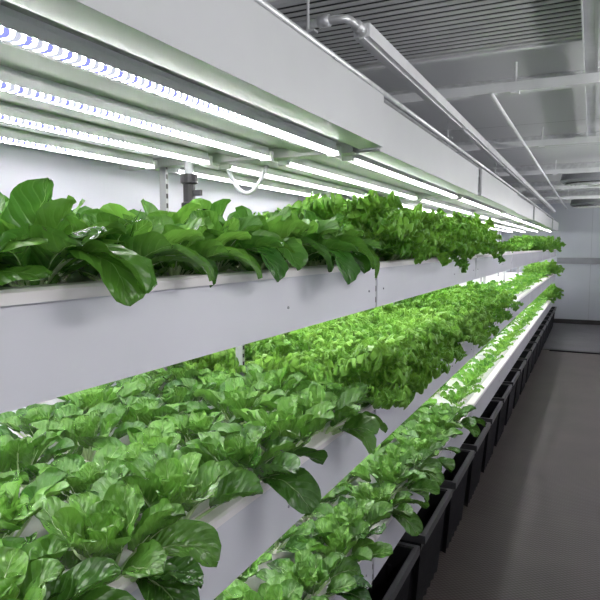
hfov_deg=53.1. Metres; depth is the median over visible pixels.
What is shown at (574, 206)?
grille
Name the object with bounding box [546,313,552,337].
storage bin
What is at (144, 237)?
plant
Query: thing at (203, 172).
light
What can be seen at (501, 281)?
seedling
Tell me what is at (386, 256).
plant
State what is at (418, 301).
plant
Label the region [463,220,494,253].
plant
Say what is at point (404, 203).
light
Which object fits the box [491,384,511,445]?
storage bin
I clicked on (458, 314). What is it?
lettuce
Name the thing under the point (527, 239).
plant
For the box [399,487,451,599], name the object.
storage bin
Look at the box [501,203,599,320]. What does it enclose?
wall
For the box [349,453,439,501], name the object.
plant
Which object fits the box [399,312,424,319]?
lettuce
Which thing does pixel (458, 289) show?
plant
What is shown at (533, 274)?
seedling
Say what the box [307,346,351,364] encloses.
lettuce
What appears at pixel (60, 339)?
tray
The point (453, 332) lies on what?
lettuce
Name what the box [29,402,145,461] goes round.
plant
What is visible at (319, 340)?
lettuce
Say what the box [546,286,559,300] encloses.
plant
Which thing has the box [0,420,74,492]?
plant
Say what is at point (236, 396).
plant
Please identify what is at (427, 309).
lettuce
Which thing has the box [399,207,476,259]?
plant
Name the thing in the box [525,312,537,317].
seedling
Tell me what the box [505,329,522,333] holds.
seedling
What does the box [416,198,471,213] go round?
light
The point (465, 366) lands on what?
seedling
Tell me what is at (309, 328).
lettuce
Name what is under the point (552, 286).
plant
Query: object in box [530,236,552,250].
plant
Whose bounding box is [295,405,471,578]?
tray
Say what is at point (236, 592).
plant
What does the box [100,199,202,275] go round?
plant
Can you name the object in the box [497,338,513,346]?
seedling
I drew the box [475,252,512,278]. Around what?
tray
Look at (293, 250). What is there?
plant
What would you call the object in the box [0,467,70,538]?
plant
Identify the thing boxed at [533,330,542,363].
storage bin
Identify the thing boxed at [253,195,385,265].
plant
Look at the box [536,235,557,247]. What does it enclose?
plant
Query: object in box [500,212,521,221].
light
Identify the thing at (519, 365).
storage bin
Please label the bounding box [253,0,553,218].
conduit pipe
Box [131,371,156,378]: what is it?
plant
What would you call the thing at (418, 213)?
plant
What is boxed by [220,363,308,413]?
plant
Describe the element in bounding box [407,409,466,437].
plant
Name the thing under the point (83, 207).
plant
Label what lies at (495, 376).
tray
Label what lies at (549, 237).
plant
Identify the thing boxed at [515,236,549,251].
plant
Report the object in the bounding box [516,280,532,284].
seedling
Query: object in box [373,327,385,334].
lettuce
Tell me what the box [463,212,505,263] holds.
plant
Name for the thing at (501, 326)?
tray
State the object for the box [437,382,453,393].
seedling
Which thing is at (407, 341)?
lettuce
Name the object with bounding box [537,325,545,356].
storage bin
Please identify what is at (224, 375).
plant
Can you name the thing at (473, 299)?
plant
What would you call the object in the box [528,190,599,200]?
channel
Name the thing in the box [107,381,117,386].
plant
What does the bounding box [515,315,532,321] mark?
seedling
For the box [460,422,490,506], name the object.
storage bin
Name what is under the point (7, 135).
light
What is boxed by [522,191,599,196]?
rail
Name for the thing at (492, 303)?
plant
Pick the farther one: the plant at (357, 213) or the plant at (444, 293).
the plant at (444, 293)
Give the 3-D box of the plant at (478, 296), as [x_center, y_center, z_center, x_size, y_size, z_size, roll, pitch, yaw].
[1.283,0.053,4.264,0.436,0.223,0.447,1,5,10]
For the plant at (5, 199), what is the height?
0.148 m
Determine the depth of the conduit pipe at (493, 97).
3.81 m
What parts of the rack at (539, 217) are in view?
canopy panel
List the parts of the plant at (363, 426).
stem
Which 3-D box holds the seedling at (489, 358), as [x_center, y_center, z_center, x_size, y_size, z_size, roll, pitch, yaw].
[1.383,0.488,4.580,0.184,0.128,0.199,2,5,20]
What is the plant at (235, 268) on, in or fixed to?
on the rack at (60, 339)
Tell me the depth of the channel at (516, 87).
2.81 m
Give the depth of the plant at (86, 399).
1.70 m
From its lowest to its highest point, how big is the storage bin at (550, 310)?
0.396 m
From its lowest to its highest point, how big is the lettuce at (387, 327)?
0.150 m
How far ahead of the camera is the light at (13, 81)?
1.31 m
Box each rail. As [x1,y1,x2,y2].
[387,68,599,94]
[454,131,599,145]
[478,181,562,188]
[488,162,599,172]
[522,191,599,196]
[532,200,570,203]
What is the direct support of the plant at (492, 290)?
on the rack at (493, 192)
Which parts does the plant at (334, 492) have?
stem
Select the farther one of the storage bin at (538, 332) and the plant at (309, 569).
the storage bin at (538, 332)
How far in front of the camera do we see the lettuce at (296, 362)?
2.02 m
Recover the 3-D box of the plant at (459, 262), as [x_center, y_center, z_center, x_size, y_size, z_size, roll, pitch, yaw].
[0.518,-0.254,2.695,0.434,0.240,0.414,0,5,-20]
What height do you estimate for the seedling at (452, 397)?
0.107 m
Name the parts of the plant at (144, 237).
stem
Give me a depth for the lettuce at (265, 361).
2.08 m
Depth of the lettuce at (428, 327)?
2.61 m
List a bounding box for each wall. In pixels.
[0,143,500,241]
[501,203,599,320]
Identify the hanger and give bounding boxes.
[305,0,337,60]
[436,101,465,153]
[493,163,507,183]
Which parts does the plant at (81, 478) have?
stem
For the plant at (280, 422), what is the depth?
1.43 m
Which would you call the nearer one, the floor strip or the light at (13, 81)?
the light at (13, 81)
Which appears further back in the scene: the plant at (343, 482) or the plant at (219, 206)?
the plant at (343, 482)
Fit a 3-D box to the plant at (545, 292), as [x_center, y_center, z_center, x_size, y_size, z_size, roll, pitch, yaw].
[4.300,-0.071,10.541,0.442,0.248,0.410,-1,5,-12]
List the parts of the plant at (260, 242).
stem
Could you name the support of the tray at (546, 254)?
on the rack at (548, 225)
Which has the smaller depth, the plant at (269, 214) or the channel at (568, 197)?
the plant at (269, 214)
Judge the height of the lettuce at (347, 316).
0.206 m
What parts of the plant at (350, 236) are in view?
stem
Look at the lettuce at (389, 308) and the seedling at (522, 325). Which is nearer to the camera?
the lettuce at (389, 308)
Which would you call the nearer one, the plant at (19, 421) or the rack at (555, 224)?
the plant at (19, 421)
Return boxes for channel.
[391,62,599,104]
[459,127,599,151]
[478,184,599,192]
[479,160,599,177]
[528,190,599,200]
[581,0,599,144]
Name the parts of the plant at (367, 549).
stem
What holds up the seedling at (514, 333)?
on the rack at (524, 210)
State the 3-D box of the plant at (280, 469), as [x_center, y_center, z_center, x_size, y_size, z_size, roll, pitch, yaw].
[-0.100,0.342,1.281,0.325,0.130,0.282,0,5,0]
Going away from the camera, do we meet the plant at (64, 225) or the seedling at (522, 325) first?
the plant at (64, 225)
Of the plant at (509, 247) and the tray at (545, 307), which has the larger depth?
the tray at (545, 307)
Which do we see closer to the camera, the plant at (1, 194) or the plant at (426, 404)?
the plant at (1, 194)
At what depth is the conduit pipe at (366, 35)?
2.31 m
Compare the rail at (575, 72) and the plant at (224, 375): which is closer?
the plant at (224, 375)
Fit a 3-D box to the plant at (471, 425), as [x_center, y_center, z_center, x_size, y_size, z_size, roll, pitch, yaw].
[0.772,0.624,3.140,0.372,0.140,0.302,5,7,43]
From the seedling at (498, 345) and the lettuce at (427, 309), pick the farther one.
the seedling at (498, 345)
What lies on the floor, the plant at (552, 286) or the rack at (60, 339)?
the rack at (60, 339)
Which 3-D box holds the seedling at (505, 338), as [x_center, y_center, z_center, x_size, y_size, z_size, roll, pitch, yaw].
[2.021,0.378,5.824,0.177,0.084,0.186,1,5,16]
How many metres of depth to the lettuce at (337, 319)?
2.94 m
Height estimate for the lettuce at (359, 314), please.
0.170 m
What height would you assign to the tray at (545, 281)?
0.154 m
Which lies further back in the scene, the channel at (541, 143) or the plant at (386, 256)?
the channel at (541, 143)
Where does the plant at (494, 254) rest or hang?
on the rack at (407, 147)
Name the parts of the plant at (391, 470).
stem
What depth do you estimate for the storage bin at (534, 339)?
7.49 m
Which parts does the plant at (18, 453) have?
stem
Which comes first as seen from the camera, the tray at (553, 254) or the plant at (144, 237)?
the plant at (144, 237)
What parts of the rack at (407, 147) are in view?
canopy panel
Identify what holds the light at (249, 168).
attached to the rack at (407, 147)
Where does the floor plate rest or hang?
on the floor
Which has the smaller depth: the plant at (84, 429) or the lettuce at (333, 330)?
the plant at (84, 429)
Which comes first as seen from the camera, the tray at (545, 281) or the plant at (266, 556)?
the plant at (266, 556)
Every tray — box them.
[0,264,374,412]
[0,382,374,599]
[241,535,374,599]
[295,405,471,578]
[375,341,472,446]
[376,255,476,306]
[427,355,509,417]
[459,281,541,302]
[473,276,549,292]
[473,307,510,355]
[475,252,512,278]
[477,329,528,371]
[479,251,531,268]
[488,272,554,284]
[504,314,540,342]
[506,250,542,262]
[510,290,530,321]
[520,250,550,259]
[524,303,548,323]
[544,298,553,309]
[551,249,555,257]
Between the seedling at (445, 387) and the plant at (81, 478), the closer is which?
the plant at (81, 478)
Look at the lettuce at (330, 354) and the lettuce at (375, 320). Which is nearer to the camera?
the lettuce at (330, 354)
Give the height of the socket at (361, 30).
0.038 m
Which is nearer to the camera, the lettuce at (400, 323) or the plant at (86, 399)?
the plant at (86, 399)
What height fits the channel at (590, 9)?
0.036 m
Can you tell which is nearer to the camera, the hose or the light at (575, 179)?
the hose
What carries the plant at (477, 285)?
on the rack at (493, 192)
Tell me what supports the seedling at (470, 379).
on the rack at (493, 192)
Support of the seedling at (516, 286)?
on the rack at (524, 210)
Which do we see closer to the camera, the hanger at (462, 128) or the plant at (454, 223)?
the plant at (454, 223)
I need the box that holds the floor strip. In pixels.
[549,349,599,354]
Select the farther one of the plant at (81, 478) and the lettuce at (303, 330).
the lettuce at (303, 330)
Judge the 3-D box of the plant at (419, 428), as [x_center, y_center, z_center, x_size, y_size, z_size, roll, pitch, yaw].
[0.597,0.651,2.782,0.289,0.132,0.336,-3,6,-28]
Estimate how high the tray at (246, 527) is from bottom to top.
0.154 m
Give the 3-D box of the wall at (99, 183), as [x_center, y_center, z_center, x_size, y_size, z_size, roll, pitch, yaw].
[0.901,-0.180,5.847,0.100,2.400,14.900,2,6,26]
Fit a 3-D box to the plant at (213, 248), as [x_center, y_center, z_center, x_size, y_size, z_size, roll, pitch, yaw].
[-0.215,-0.087,1.092,0.293,0.150,0.269,0,5,-3]
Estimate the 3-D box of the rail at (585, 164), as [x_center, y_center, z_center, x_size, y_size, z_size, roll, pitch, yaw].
[2.606,-1.404,6.360,2.390,0.054,0.064,2,6,26]
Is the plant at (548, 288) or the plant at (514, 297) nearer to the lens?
the plant at (514, 297)
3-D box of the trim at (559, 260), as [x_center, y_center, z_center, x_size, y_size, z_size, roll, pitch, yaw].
[5.715,-0.757,11.628,1.350,0.120,0.050,2,6,26]
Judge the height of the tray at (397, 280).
0.141 m
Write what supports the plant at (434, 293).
on the rack at (493, 192)
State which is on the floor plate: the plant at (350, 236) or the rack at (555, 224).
the rack at (555, 224)
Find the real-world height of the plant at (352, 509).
0.135 m
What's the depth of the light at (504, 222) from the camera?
7.64 m
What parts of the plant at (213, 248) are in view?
stem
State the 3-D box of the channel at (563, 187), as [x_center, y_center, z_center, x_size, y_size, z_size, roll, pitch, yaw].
[3.183,-1.477,7.690,1.950,0.145,0.056,2,6,26]
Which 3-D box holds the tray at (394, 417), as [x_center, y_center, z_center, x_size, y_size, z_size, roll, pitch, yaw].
[0.175,0.310,2.943,1.027,0.154,1.780,2,6,26]
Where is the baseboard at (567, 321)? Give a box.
[554,318,599,324]
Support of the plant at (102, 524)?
on the rack at (60, 339)
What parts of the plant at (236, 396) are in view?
stem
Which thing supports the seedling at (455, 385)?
on the rack at (493, 192)
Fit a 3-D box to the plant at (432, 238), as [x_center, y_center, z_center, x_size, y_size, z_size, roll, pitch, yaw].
[0.330,-0.226,2.201,0.500,0.227,0.478,0,5,-5]
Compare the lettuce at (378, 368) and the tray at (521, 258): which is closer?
the lettuce at (378, 368)
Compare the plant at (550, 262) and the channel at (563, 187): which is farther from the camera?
the plant at (550, 262)
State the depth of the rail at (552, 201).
11.26 m
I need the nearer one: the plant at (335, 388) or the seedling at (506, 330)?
the plant at (335, 388)
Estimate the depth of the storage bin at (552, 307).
11.27 m
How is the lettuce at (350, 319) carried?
on the rack at (407, 147)
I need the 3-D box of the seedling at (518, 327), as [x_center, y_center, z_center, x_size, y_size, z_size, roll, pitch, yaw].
[2.383,0.317,6.560,0.152,0.073,0.149,3,6,29]
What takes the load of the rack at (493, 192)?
on the floor
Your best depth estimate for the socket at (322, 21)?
1.75 m
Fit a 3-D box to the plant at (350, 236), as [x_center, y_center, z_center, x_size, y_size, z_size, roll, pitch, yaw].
[0.059,-0.153,1.639,0.378,0.182,0.229,4,7,39]
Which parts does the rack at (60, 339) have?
post, canopy panel, post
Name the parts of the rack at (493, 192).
canopy panel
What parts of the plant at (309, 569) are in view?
stem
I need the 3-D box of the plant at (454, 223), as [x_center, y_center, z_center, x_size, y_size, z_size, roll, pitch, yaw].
[0.617,-0.299,2.823,0.462,0.232,0.410,4,6,35]
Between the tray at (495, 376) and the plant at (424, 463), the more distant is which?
the tray at (495, 376)
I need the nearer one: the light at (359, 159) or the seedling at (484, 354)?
the light at (359, 159)
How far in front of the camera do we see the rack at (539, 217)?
7.53 m
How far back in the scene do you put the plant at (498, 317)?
3.91 m
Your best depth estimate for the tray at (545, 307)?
9.14 m
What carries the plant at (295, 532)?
on the rack at (60, 339)
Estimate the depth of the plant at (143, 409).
1.59 m
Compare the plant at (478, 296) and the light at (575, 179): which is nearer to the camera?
the plant at (478, 296)
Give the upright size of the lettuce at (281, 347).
0.186 m
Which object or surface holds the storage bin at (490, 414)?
on the floor
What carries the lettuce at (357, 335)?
on the rack at (407, 147)
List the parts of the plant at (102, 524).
stem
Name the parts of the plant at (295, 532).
stem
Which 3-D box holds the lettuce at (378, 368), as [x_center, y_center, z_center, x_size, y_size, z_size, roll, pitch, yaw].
[0.215,0.249,1.964,0.381,0.238,0.379,4,7,41]
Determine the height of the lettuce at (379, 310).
0.179 m
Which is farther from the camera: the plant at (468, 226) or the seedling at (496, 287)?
the seedling at (496, 287)
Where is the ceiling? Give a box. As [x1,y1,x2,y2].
[361,43,599,200]
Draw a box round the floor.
[423,349,599,599]
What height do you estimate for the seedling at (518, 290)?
0.095 m
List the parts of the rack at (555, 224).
canopy panel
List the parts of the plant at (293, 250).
stem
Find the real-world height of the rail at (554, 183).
0.054 m
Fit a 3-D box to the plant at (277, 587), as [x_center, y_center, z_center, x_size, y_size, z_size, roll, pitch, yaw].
[-0.070,0.788,1.433,0.276,0.161,0.333,-5,7,-44]
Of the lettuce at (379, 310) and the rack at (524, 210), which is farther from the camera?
the rack at (524, 210)
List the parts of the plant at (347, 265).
stem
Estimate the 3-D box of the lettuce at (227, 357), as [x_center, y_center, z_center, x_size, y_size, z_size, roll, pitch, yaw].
[-0.332,0.230,2.239,0.328,0.190,0.388,-4,7,-39]
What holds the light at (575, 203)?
attached to the ceiling
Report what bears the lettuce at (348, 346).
on the rack at (407, 147)
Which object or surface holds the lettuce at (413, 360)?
on the rack at (407, 147)
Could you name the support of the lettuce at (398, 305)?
on the rack at (493, 192)
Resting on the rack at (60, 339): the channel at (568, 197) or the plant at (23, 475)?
the plant at (23, 475)
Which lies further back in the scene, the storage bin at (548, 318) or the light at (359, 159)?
the storage bin at (548, 318)
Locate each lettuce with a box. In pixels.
[172,348,239,382]
[214,351,287,375]
[230,339,270,350]
[244,335,311,368]
[267,347,333,385]
[269,331,333,352]
[283,329,305,335]
[288,329,332,345]
[297,326,314,332]
[304,341,427,409]
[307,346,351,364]
[311,321,358,337]
[312,318,339,328]
[321,338,358,353]
[322,323,383,351]
[323,317,366,326]
[340,311,366,319]
[349,313,386,328]
[350,338,425,396]
[356,312,387,325]
[363,308,404,317]
[368,329,450,383]
[372,303,419,316]
[373,323,401,330]
[373,326,453,364]
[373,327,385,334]
[378,320,414,329]
[386,315,421,324]
[395,303,418,309]
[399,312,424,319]
[401,322,463,363]
[402,317,466,363]
[410,306,435,315]
[420,310,490,347]
[430,317,478,349]
[436,304,497,336]
[450,310,490,338]
[451,302,493,324]
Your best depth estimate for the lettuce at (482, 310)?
3.59 m
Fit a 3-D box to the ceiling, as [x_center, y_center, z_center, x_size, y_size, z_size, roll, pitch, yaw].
[2.040,-1.377,5.187,2.630,0.100,14.900,2,6,26]
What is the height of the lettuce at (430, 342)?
0.185 m
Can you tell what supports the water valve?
attached to the rack at (60, 339)
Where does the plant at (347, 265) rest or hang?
on the rack at (60, 339)
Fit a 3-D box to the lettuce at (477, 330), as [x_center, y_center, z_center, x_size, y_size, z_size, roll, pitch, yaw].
[0.770,0.143,3.159,0.442,0.182,0.371,0,5,0]
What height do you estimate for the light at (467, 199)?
0.042 m
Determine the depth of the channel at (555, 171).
5.99 m
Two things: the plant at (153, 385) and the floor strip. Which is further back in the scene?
the floor strip
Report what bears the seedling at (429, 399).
on the rack at (407, 147)
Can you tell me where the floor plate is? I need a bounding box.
[542,323,599,351]
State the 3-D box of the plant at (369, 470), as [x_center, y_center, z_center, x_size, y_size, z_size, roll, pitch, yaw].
[0.191,0.697,2.417,0.234,0.099,0.234,1,5,16]
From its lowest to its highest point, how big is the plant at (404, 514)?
0.116 m
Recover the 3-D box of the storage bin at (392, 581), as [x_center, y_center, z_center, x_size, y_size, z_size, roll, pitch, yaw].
[0.169,1.153,2.173,0.396,0.396,0.516,2,6,26]
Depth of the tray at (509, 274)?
10.99 m
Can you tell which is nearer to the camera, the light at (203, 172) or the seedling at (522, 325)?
the light at (203, 172)
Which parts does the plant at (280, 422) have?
stem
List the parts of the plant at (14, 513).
stem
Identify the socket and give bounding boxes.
[316,14,331,28]
[351,19,366,36]
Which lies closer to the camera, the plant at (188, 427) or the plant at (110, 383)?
the plant at (188, 427)
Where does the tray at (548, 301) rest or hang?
on the rack at (555, 224)
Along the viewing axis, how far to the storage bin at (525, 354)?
6.41 m
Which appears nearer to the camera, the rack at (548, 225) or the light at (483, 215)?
the light at (483, 215)
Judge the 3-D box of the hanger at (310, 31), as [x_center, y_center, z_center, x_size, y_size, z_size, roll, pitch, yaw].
[0.008,-0.805,1.653,0.200,0.310,0.024,2,6,26]
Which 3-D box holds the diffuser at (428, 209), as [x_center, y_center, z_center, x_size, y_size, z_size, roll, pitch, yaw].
[0.883,-0.687,4.517,0.027,0.008,1.656,2,6,26]
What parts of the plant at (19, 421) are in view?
stem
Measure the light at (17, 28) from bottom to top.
0.042 m
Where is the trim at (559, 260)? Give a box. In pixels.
[557,258,599,263]
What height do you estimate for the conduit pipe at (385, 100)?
0.040 m
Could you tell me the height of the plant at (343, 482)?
0.116 m
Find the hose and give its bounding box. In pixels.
[226,165,268,194]
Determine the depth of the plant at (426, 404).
3.31 m
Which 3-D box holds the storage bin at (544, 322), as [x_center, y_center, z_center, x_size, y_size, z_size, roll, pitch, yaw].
[3.564,0.529,9.168,0.396,0.396,0.516,2,6,26]
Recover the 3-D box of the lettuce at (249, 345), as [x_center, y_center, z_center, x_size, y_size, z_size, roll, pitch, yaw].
[-0.246,0.225,2.386,0.373,0.193,0.318,3,6,33]
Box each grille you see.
[565,182,599,186]
[573,205,599,207]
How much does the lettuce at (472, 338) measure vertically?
0.184 m
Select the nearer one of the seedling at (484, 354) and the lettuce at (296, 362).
the lettuce at (296, 362)
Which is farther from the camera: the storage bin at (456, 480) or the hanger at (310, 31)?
the storage bin at (456, 480)
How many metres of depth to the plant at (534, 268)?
10.17 m
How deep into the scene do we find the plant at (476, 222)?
3.18 m
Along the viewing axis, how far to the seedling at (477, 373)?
4.21 m
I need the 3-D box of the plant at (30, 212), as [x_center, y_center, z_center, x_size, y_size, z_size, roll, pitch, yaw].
[-0.370,-0.081,0.823,0.294,0.168,0.301,-3,6,-27]
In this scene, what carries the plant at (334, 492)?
on the rack at (407, 147)
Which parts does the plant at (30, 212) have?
stem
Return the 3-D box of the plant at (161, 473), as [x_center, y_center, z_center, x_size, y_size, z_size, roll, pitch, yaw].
[-0.227,0.353,1.082,0.296,0.136,0.260,2,5,21]
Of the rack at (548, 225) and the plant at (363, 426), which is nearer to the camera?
the plant at (363, 426)
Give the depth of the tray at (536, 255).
7.46 m
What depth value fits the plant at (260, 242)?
1.19 m
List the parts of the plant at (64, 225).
stem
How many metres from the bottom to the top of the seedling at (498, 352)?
0.084 m
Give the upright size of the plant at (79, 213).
0.156 m
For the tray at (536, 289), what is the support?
on the rack at (539, 217)
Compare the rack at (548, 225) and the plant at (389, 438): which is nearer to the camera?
the plant at (389, 438)
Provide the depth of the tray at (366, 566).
1.85 m
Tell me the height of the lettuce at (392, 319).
0.173 m
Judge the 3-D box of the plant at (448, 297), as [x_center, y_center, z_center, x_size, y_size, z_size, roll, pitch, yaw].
[0.953,0.070,4.036,0.410,0.208,0.396,0,5,-5]
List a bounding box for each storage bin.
[368,541,419,599]
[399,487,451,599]
[440,448,473,553]
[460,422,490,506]
[480,400,502,472]
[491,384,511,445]
[502,370,519,425]
[511,359,525,408]
[518,350,531,394]
[524,342,535,382]
[529,336,539,372]
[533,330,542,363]
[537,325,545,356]
[540,320,548,349]
[544,316,550,343]
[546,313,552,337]
[548,309,554,333]
[551,306,556,328]
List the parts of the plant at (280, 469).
stem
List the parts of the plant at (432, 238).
stem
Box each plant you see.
[0,177,156,305]
[0,192,8,217]
[0,195,8,214]
[0,237,52,284]
[0,400,82,446]
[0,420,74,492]
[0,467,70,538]
[0,470,28,484]
[0,532,135,599]
[19,443,145,508]
[24,208,217,287]
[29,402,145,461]
[29,483,221,599]
[37,381,146,419]
[51,199,127,283]
[65,209,87,277]
[73,206,91,210]
[88,395,197,427]
[89,443,262,523]
[91,419,200,461]
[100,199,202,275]
[105,373,183,396]
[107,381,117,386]
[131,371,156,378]
[132,211,262,278]
[136,382,216,416]
[151,362,218,386]
[153,208,288,281]
[153,409,244,447]
[179,423,327,513]
[180,205,333,274]
[180,368,251,405]
[184,198,230,265]
[187,376,285,424]
[210,394,334,452]
[214,586,242,599]
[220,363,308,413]
[221,265,241,271]
[221,573,328,599]
[235,210,359,284]
[236,545,274,582]
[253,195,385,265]
[256,549,371,599]
[259,385,387,453]
[262,208,281,216]
[266,212,303,219]
[269,523,313,553]
[286,202,398,263]
[296,513,392,573]
[298,486,351,521]
[299,496,392,546]
[300,379,386,412]
[301,190,424,249]
[303,210,379,277]
[312,229,381,273]
[322,474,353,504]
[347,469,370,482]
[348,481,428,535]
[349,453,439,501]
[364,208,426,264]
[373,444,386,455]
[374,443,443,485]
[377,210,451,266]
[379,434,398,448]
[389,203,455,259]
[391,431,454,471]
[392,418,462,453]
[395,295,429,308]
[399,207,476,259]
[400,412,418,425]
[404,294,429,300]
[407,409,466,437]
[415,402,433,415]
[416,403,485,436]
[421,291,436,296]
[421,298,457,307]
[422,294,457,307]
[429,290,465,301]
[431,231,465,267]
[435,213,489,255]
[446,296,499,331]
[448,211,482,253]
[449,285,480,293]
[451,280,491,293]
[454,290,513,323]
[457,212,506,272]
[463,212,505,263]
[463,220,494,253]
[472,291,509,320]
[473,226,500,258]
[474,225,515,252]
[477,289,517,305]
[480,288,519,311]
[484,302,504,316]
[491,286,523,307]
[508,235,532,250]
[515,235,548,251]
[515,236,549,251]
[522,264,548,274]
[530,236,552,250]
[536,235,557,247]
[536,262,560,275]
[537,290,557,302]
[540,236,559,249]
[544,259,564,272]
[544,262,559,272]
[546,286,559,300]
[547,236,565,251]
[547,285,563,297]
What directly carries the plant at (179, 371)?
on the rack at (60, 339)
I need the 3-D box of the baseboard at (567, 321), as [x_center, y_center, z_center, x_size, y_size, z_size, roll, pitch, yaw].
[5.235,0.426,11.983,2.430,0.100,0.020,2,6,26]
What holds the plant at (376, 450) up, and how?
on the rack at (407, 147)
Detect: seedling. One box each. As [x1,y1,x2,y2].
[424,398,436,403]
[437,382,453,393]
[440,389,467,407]
[452,371,483,389]
[452,381,480,399]
[459,361,473,372]
[459,368,483,379]
[470,354,493,371]
[471,362,494,377]
[483,353,503,362]
[485,348,505,356]
[492,343,507,349]
[493,286,504,290]
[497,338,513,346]
[499,280,513,286]
[502,336,517,342]
[503,286,522,293]
[504,331,520,337]
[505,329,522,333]
[507,284,523,289]
[510,325,524,331]
[511,322,528,327]
[514,319,529,324]
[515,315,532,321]
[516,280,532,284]
[522,309,535,313]
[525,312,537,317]
[532,273,545,278]
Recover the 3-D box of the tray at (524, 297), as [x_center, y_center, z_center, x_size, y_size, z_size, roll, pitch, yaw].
[1.741,0.021,6.171,1.027,0.154,1.780,2,6,26]
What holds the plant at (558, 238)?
on the rack at (555, 224)
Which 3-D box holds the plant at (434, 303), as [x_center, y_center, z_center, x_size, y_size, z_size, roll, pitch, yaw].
[0.915,0.092,3.854,0.377,0.208,0.386,-1,5,-14]
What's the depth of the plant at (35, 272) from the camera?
0.69 m
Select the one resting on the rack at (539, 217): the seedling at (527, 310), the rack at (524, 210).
the seedling at (527, 310)
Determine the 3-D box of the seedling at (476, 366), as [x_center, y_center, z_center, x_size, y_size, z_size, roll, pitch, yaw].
[1.306,0.510,4.396,0.176,0.117,0.162,-2,6,-23]
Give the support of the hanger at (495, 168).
hanging from the rail at (571, 135)
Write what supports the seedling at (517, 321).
on the rack at (539, 217)
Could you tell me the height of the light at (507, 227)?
0.042 m
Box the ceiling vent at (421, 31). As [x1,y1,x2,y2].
[265,0,581,71]
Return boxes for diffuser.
[0,137,151,167]
[402,204,436,212]
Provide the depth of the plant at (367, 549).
1.80 m
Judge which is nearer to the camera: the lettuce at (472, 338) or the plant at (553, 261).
the lettuce at (472, 338)
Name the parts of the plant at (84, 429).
stem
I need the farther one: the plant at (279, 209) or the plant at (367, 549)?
the plant at (279, 209)
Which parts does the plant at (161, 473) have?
stem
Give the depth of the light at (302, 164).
2.51 m
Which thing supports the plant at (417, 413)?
on the rack at (407, 147)
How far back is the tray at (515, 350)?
5.77 m
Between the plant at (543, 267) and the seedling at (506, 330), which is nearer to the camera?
the seedling at (506, 330)
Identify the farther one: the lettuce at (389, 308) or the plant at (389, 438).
the lettuce at (389, 308)
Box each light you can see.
[0,4,340,156]
[0,65,272,161]
[0,102,212,165]
[0,126,157,169]
[168,166,343,198]
[220,163,375,196]
[278,159,417,199]
[342,154,457,198]
[400,200,444,214]
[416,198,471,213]
[455,196,500,213]
[471,213,499,221]
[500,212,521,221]
[500,221,517,226]
[500,226,514,229]
[522,220,535,225]
[560,172,599,186]
[570,195,599,207]
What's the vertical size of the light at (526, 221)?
0.042 m
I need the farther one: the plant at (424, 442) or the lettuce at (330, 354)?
the plant at (424, 442)
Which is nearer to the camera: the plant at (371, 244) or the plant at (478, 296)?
the plant at (371, 244)
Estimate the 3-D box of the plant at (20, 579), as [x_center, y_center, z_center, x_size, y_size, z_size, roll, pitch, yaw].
[-0.393,0.393,0.740,0.345,0.141,0.303,2,6,24]
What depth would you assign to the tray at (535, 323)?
7.39 m
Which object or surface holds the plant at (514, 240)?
on the rack at (539, 217)
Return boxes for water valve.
[180,160,201,207]
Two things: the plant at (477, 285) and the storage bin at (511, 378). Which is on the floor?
the storage bin at (511, 378)
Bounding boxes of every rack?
[0,0,383,599]
[153,103,478,578]
[400,169,516,417]
[447,195,532,371]
[459,206,545,342]
[473,215,551,323]
[488,219,558,309]
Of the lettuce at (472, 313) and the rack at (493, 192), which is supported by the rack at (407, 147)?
the lettuce at (472, 313)
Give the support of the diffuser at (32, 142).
attached to the light at (7, 135)
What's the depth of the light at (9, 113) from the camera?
1.57 m
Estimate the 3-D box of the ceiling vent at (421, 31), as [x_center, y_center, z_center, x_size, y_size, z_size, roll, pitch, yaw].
[0.573,-1.039,2.194,1.650,0.040,0.900,2,6,26]
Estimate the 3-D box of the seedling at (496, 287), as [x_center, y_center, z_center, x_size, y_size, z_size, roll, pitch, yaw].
[2.030,-0.106,6.191,0.183,0.088,0.199,-1,5,-11]
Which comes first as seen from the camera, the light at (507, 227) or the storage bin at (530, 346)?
the storage bin at (530, 346)
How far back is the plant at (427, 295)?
4.12 m
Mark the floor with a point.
(529, 529)
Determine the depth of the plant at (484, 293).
4.41 m
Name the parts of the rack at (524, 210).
canopy panel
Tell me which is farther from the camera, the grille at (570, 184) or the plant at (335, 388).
the grille at (570, 184)
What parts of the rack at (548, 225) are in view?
canopy panel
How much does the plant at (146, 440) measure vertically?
0.112 m
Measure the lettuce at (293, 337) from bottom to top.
0.193 m
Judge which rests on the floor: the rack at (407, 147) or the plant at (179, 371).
the rack at (407, 147)
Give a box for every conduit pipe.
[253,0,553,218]
[295,14,554,212]
[384,99,532,205]
[489,92,566,208]
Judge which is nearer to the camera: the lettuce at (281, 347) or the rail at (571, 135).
the lettuce at (281, 347)
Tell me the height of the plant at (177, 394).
0.118 m

